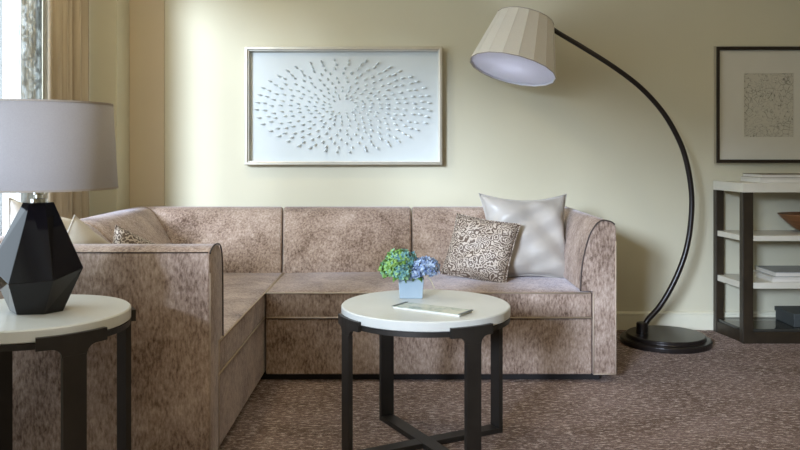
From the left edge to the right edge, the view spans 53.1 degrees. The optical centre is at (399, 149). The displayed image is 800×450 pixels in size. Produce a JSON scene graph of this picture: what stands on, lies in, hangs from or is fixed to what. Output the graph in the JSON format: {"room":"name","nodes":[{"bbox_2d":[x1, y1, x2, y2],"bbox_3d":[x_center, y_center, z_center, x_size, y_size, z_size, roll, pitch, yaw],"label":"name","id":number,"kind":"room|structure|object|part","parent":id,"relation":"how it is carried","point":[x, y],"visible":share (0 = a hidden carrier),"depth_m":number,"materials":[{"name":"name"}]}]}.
{"room":"living room","nodes":[
{"label":"living room","id":0,"kind":"room"},
{"bbox_2d":[10,0,42,199],"bbox_3d":[-2.125,-0.250,0.263,0.250,2.800,9.725,0,0,0],"label":"wall","id":1,"kind":"structure","parent":0,"point":[12,2],"depth_m":4.62,"materials":[{"name":"paint"}]},
{"bbox_2d":[0,0,18,235],"bbox_3d":[-2.080,-0.455,3.285,0.220,2.030,2.750,0,0,0],"label":"window","id":2,"kind":"structure","parent":1,"relation":"in","point":[1,1],"depth_m":4.23,"materials":[{"name":"paint"}]},
{"bbox_2d":[19,0,41,202],"bbox_3d":[-1.956,-0.310,4.235,0.028,2.320,0.250,0,0,0],"label":"sheer curtain","id":3,"kind":"object","parent":2,"relation":"hanging from","point":[30,11],"visible":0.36,"depth_m":4.24,"materials":[{"name":"fabric"}]},
{"bbox_2d":[89,0,128,216],"bbox_3d":[-1.865,-0.250,5.008,0.270,2.800,0.235,0,0,0],"label":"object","id":4,"kind":"structure","parent":1,"relation":"attached to","point":[108,19],"depth_m":4.89,"materials":[{"name":"fabric"}]},
{"bbox_3d":[-1.890,-1.590,2.530,0.027,0.027,4.660,0,0,0],"label":"curtain rod","id":5,"kind":"object","parent":1,"relation":"attached to","visible":0},
{"bbox_2d":[43,0,88,218],"bbox_3d":[-1.888,-0.220,4.535,0.107,2.700,0.570,0,0,0],"label":"curtain","id":6,"kind":"object","parent":5,"relation":"hanging from","point":[65,22],"visible":0.36,"depth_m":4.44,"materials":[{"name":"beige fabric"}]},
{"bbox_2d":[165,0,799,310],"bbox_3d":[1.075,-0.250,5.200,6.750,2.800,0.150,0,0,0],"label":"wall","id":7,"kind":"structure","parent":0,"point":[590,136],"depth_m":5.13,"materials":[{"name":"paint"}]},
{"bbox_2d":[129,0,164,207],"bbox_3d":[-1.619,-0.250,5.119,0.222,2.800,0.012,0,0,0],"label":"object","id":8,"kind":"structure","parent":7,"relation":"attached to","point":[146,17],"depth_m":5.11,"materials":[{"name":"beige fabric"}]},
{"bbox_2d":[244,47,441,164],"bbox_3d":[-0.359,-0.280,5.093,1.253,0.750,0.062,0,0,0],"label":"art","id":9,"kind":"object","parent":7,"relation":"attached to","point":[303,105],"visible":1,"depth_m":5.11,"materials":[{"name":"white paper"}]},
{"bbox_2d":[616,311,775,329],"bbox_3d":[1.285,1.092,5.115,6.030,0.116,0.020,0,0,0],"label":"baseboard","id":10,"kind":"structure","parent":7,"relation":"attached to","point":[694,320],"depth_m":5.11,"materials":[{"name":"paint"}]},
{"bbox_2d":[714,46,799,163],"bbox_3d":[2.351,-0.288,5.107,0.683,0.749,0.034,0,0,0],"label":"framed drawing","id":11,"kind":"object","parent":7,"relation":"attached to","point":[757,88],"visible":1,"depth_m":5.11,"materials":[{"name":"brown metal"}]},
{"bbox_2d":[218,330,799,449],"bbox_3d":[1.075,1.200,0.263,6.750,0.100,10.025,0,0,0],"label":"floor","id":12,"kind":"structure","parent":0,"point":[732,395],"depth_m":3.59,"materials":[{"name":"carpet"}]},
{"bbox_2d":[0,294,135,449],"bbox_3d":[-1.115,0.820,2.440,0.560,0.660,0.560,0,0,0],"label":"side table","id":13,"kind":"object","parent":12,"relation":"on","point":[85,320],"visible":0.85,"depth_m":2.30,"materials":[{"name":"white stone"}]},
{"bbox_3d":[-1.313,0.831,2.638,0.031,0.638,0.203,0,0,45],"label":"leg","id":14,"kind":"part","parent":13,"relation":"part of","materials":[{"name":"brown metal"}]},
{"bbox_2d":[0,99,118,314],"bbox_3d":[-1.105,0.173,2.450,0.459,0.633,0.459,0,0,0],"label":"table lamp","id":15,"kind":"object","parent":13,"relation":"on","point":[47,145],"visible":1,"depth_m":2.34,"materials":[{"name":"black ceramic"}]},
{"bbox_3d":[-1.105,-0.141,2.450,0.429,0.006,0.429,0,0,0],"label":"shade trim","id":16,"kind":"part","parent":15,"relation":"part of","materials":[{"name":"grey fabric"}]},
{"bbox_3d":[-1.105,-0.011,2.450,0.457,0.262,0.457,0,0,0],"label":"lamp shade","id":17,"kind":"part","parent":15,"relation":"part of","materials":[{"name":"grey fabric"}]},
{"bbox_3d":[-1.105,0.117,2.450,0.459,0.006,0.459,0,0,0],"label":"shade trim","id":18,"kind":"part","parent":15,"relation":"part of","materials":[{"name":"grey fabric"}]},
{"bbox_3d":[-0.917,0.831,2.242,0.031,0.638,0.203,0,0,45],"label":"leg","id":19,"kind":"part","parent":13,"relation":"part of","materials":[{"name":"brown metal"}]},
{"bbox_3d":[-0.917,0.831,2.638,0.203,0.638,0.031,0,0,45],"label":"leg","id":20,"kind":"part","parent":13,"relation":"part of","materials":[{"name":"brown metal"}]},
{"bbox_2d":[0,206,615,449],"bbox_3d":[-0.315,0.743,3.925,2.770,0.814,2.270,0,0,0],"label":"sectional sofa","id":21,"kind":"object","parent":12,"relation":"on","point":[225,299],"visible":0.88,"depth_m":3.96,"materials":[{"name":"fabric"}]},
{"bbox_2d":[5,197,84,234],"bbox_3d":[-1.500,0.475,3.400,0.220,0.564,0.550,0,0,26],"label":"throw pillow","id":22,"kind":"object","parent":21,"relation":"on","point":[14,206],"visible":0.05,"depth_m":3.29,"materials":[{"name":"white fabric"}]},
{"bbox_3d":[-1.462,0.730,3.437,0.475,0.760,0.974,0,0,0],"label":"backrest","id":23,"kind":"part","parent":21,"relation":"part of","materials":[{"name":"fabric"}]},
{"bbox_2d":[67,215,109,243],"bbox_3d":[-1.272,0.530,3.261,0.206,0.534,0.540,0,0,26],"label":"throw pillow","id":24,"kind":"object","parent":21,"relation":"on","point":[78,231],"visible":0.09,"depth_m":3.22,"materials":[{"name":"beige fabric"}]},
{"bbox_3d":[-1.182,0.727,2.893,1.036,0.775,0.206,0,0,0],"label":"armrest","id":25,"kind":"part","parent":21,"relation":"part of","materials":[{"name":"fabric"}]},
{"bbox_3d":[-1.462,0.730,4.492,0.475,0.760,1.124,0,0,0],"label":"backrest","id":26,"kind":"part","parent":21,"relation":"part of","materials":[{"name":"fabric"}]},
{"bbox_2d":[112,225,155,243],"bbox_3d":[-1.294,0.560,3.920,0.170,0.389,0.398,0,0,44],"label":"throw pillow","id":27,"kind":"object","parent":21,"relation":"on","point":[121,236],"visible":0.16,"depth_m":3.89,"materials":[{"name":"beige fabric"}]},
{"bbox_3d":[-1.187,0.730,4.822,1.010,0.760,0.475,0,0,0],"label":"backrest","id":28,"kind":"part","parent":21,"relation":"part of","materials":[{"name":"fabric"}]},
{"bbox_3d":[-1.183,0.976,3.748,1.014,0.276,1.625,0,0,0],"label":"seat","id":29,"kind":"part","parent":21,"relation":"part of","materials":[{"name":"fabric"}]},
{"bbox_2d":[218,272,282,372],"bbox_3d":[-0.976,0.763,3.792,0.608,0.137,1.695,0,0,0],"label":"seat cushion","id":30,"kind":"object","parent":21,"relation":"on","point":[246,294],"depth_m":3.70,"materials":[{"name":"fabric"}]},
{"bbox_3d":[-0.332,0.730,4.822,0.798,0.760,0.475,0,0,0],"label":"backrest","id":31,"kind":"part","parent":21,"relation":"part of","materials":[{"name":"fabric"}]},
{"bbox_2d":[266,272,590,316],"bbox_3d":[0.142,0.763,4.300,1.616,0.137,0.680,0,0,0],"label":"seat cushion","id":32,"kind":"object","parent":21,"relation":"on","point":[290,294],"depth_m":3.98,"materials":[{"name":"fabric"}]},
{"bbox_3d":[0.143,0.976,4.464,1.618,0.276,0.992,0,0,0],"label":"seat","id":33,"kind":"part","parent":21,"relation":"part of","materials":[{"name":"fabric"}]},
{"bbox_3d":[0.536,0.730,4.822,0.927,0.760,0.475,0,0,0],"label":"backrest","id":34,"kind":"part","parent":21,"relation":"part of","materials":[{"name":"fabric"}]},
{"bbox_2d":[440,213,520,282],"bbox_3d":[0.434,0.535,4.325,0.404,0.369,0.201,0,0,29],"label":"throw pillow","id":35,"kind":"object","parent":21,"relation":"on","point":[480,249],"visible":0.98,"depth_m":4.27,"materials":[{"name":"beige fabric"}]},
{"bbox_2d":[479,193,566,277],"bbox_3d":[0.700,0.486,4.439,0.522,0.493,0.261,0,0,-7],"label":"throw pillow","id":36,"kind":"object","parent":21,"relation":"on","point":[539,246],"visible":0.75,"depth_m":4.38,"materials":[{"name":"silver fabric"}]},
{"bbox_3d":[0.982,0.731,4.508,0.177,0.767,1.104,0,0,0],"label":"armrest","id":37,"kind":"part","parent":21,"relation":"part of","materials":[{"name":"fabric"}]},
{"bbox_2d":[338,289,510,449],"bbox_3d":[0.100,0.875,3.120,0.670,0.550,0.670,0,0,0],"label":"coffee table","id":38,"kind":"object","parent":12,"relation":"on","point":[374,313],"visible":0.94,"depth_m":2.97,"materials":[{"name":"white stone"}]},
{"bbox_3d":[-0.193,0.886,2.964,0.025,0.528,0.178,0,0,-28],"label":"leg","id":39,"kind":"part","parent":38,"relation":"part of","materials":[{"name":"brown metal"}]},
{"bbox_3d":[-0.056,0.886,3.413,0.178,0.528,0.025,0,0,-28],"label":"leg","id":40,"kind":"part","parent":38,"relation":"part of","materials":[{"name":"brown metal"}]},
{"bbox_2d":[377,248,439,298],"bbox_3d":[0.023,0.501,3.249,0.265,0.197,0.206,0,0,37],"label":"flower arrangement","id":41,"kind":"object","parent":38,"relation":"on","point":[399,264],"visible":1,"depth_m":3.22,"materials":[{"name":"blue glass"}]},
{"bbox_2d":[392,302,472,316],"bbox_3d":[0.120,0.595,2.993,0.298,0.009,0.102,0,0,33],"label":"booklet","id":42,"kind":"object","parent":38,"relation":"on","point":[450,311],"visible":1,"depth_m":2.98,"materials":[{"name":"paper"}]},
{"bbox_3d":[0.256,0.886,2.827,0.178,0.528,0.025,0,0,-28],"label":"leg","id":43,"kind":"part","parent":38,"relation":"part of","materials":[{"name":"brown metal"}]},
{"bbox_3d":[0.393,0.886,3.276,0.025,0.528,0.178,0,0,-28],"label":"leg","id":44,"kind":"part","parent":38,"relation":"part of","materials":[{"name":"brown metal"}]},
{"bbox_2d":[470,6,712,353],"bbox_3d":[1.131,0.154,4.750,1.433,1.993,0.570,0,0,0],"label":"arc floor lamp","id":45,"kind":"object","parent":12,"relation":"on","point":[517,47],"visible":1,"depth_m":4.66,"materials":[{"name":"black metal"}]},
{"bbox_3d":[0.665,-0.611,4.720,0.495,0.447,0.504,0,0,0],"label":"lamp shade","id":46,"kind":"part","parent":45,"relation":"part of","materials":[{"name":"beige fabric"}]},
{"bbox_3d":[0.665,-0.611,4.720,0.501,0.452,0.510,0,0,0],"label":"shade trim","id":47,"kind":"part","parent":45,"relation":"part of","materials":[{"name":"beige fabric"}]},
{"bbox_2d":[472,52,554,83],"bbox_3d":[0.667,-0.484,4.723,0.479,0.166,0.491,0,0,0],"label":"diffuser","id":48,"kind":"object","parent":45,"relation":"attached to","point":[507,67],"depth_m":4.69,"materials":[{"name":"white plastic"}]},
{"bbox_3d":[1.268,0.133,4.790,0.990,1.951,0.066,0,0,1],"label":"arm","id":49,"kind":"part","parent":45,"relation":"part of","materials":[{"name":"black metal"}]},
{"bbox_2d":[636,321,647,334],"bbox_3d":[1.443,1.060,4.770,0.068,0.068,0.068,0,0,0],"label":"socket","id":50,"kind":"object","parent":45,"relation":"attached to","point":[641,326],"depth_m":4.74,"materials":[{"name":"black metal"}]},
{"bbox_2d":[713,181,799,343],"bbox_3d":[2.749,0.673,4.920,1.511,0.954,0.349,0,0,0],"label":"bookcase","id":51,"kind":"object","parent":12,"relation":"on","point":[746,328],"visible":1,"depth_m":4.77,"materials":[{"name":"white paint"}]},
{"bbox_3d":[2.020,0.701,5.072,0.050,0.898,0.045,0,0,0],"label":"post","id":52,"kind":"part","parent":51,"relation":"part of","materials":[{"name":"brown wood"}]},
{"bbox_3d":[2.039,1.115,4.923,0.040,0.069,0.267,0,0,-9],"label":"rail","id":53,"kind":"part","parent":51,"relation":"part of","materials":[{"name":"brown wood"}]},
{"bbox_3d":[2.066,0.701,4.772,0.062,0.898,0.050,0,0,0],"label":"post","id":54,"kind":"part","parent":51,"relation":"part of","materials":[{"name":"brown wood"}]},
{"bbox_3d":[2.749,0.224,4.920,1.510,0.056,0.349,0,0,0],"label":"panel","id":55,"kind":"part","parent":51,"relation":"part of","materials":[{"name":"white paint"}]},
{"bbox_3d":[2.748,1.072,4.926,1.493,0.016,0.339,0,0,0],"label":"shelf","id":56,"kind":"part","parent":51,"relation":"part of","materials":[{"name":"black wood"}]},
{"bbox_3d":[2.748,0.806,4.925,1.497,0.037,0.341,0,0,0],"label":"shelf","id":57,"kind":"part","parent":51,"relation":"part of","materials":[{"name":"white paint"}]},
{"bbox_3d":[2.748,0.525,4.925,1.497,0.033,0.341,0,0,0],"label":"shelf","id":58,"kind":"part","parent":51,"relation":"part of","materials":[{"name":"white paint"}]},
{"bbox_2d":[740,176,799,182],"bbox_3d":[2.373,0.181,4.907,0.455,0.028,0.285,0,0,0],"label":"book","id":59,"kind":"object","parent":51,"relation":"on","point":[747,179],"visible":0.85,"depth_m":4.77,"materials":[{"name":"white paper"}]},
{"bbox_2d":[742,173,799,177],"bbox_3d":[2.370,0.156,4.912,0.420,0.020,0.275,0,0,0],"label":"book","id":60,"kind":"object","parent":59,"relation":"on","point":[758,175],"visible":1,"depth_m":4.78,"materials":[{"name":"beige paper"}]},
{"bbox_2d":[753,270,799,281],"bbox_3d":[2.422,0.772,4.905,0.415,0.030,0.290,0,0,0],"label":"book","id":61,"kind":"object","parent":51,"relation":"on","point":[761,275],"visible":0.5,"depth_m":4.76,"materials":[{"name":"white paper"}]},
{"bbox_2d":[756,266,799,276],"bbox_3d":[2.428,0.742,4.902,0.385,0.028,0.275,0,0,0],"label":"book","id":62,"kind":"object","parent":61,"relation":"on","point":[776,271],"visible":1,"depth_m":4.85,"materials":[{"name":"grey paper"}]},
{"bbox_3d":[2.769,1.115,4.765,1.346,0.069,0.030,0,0,0],"label":"rail","id":63,"kind":"part","parent":51,"relation":"part of","materials":[{"name":"brown wood"}]},
{"bbox_2d":[774,306,799,326],"bbox_3d":[2.518,1.023,4.920,0.315,0.082,0.250,0,0,0],"label":"storage box","id":64,"kind":"object","parent":51,"relation":"on","point":[790,315],"visible":1,"depth_m":4.90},
{"bbox_3d":[2.518,0.996,4.920,0.315,0.028,0.250,0,0,0],"label":"lid","id":65,"kind":"part","parent":64,"relation":"part of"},
{"bbox_2d":[777,212,799,230],"bbox_3d":[2.545,0.451,4.925,0.418,0.116,0.334,0,0,0],"label":"wooden bowl","id":66,"kind":"object","parent":51,"relation":"on","point":[793,218],"visible":1,"depth_m":4.89,"materials":[{"name":"brown wood"}]}
]}

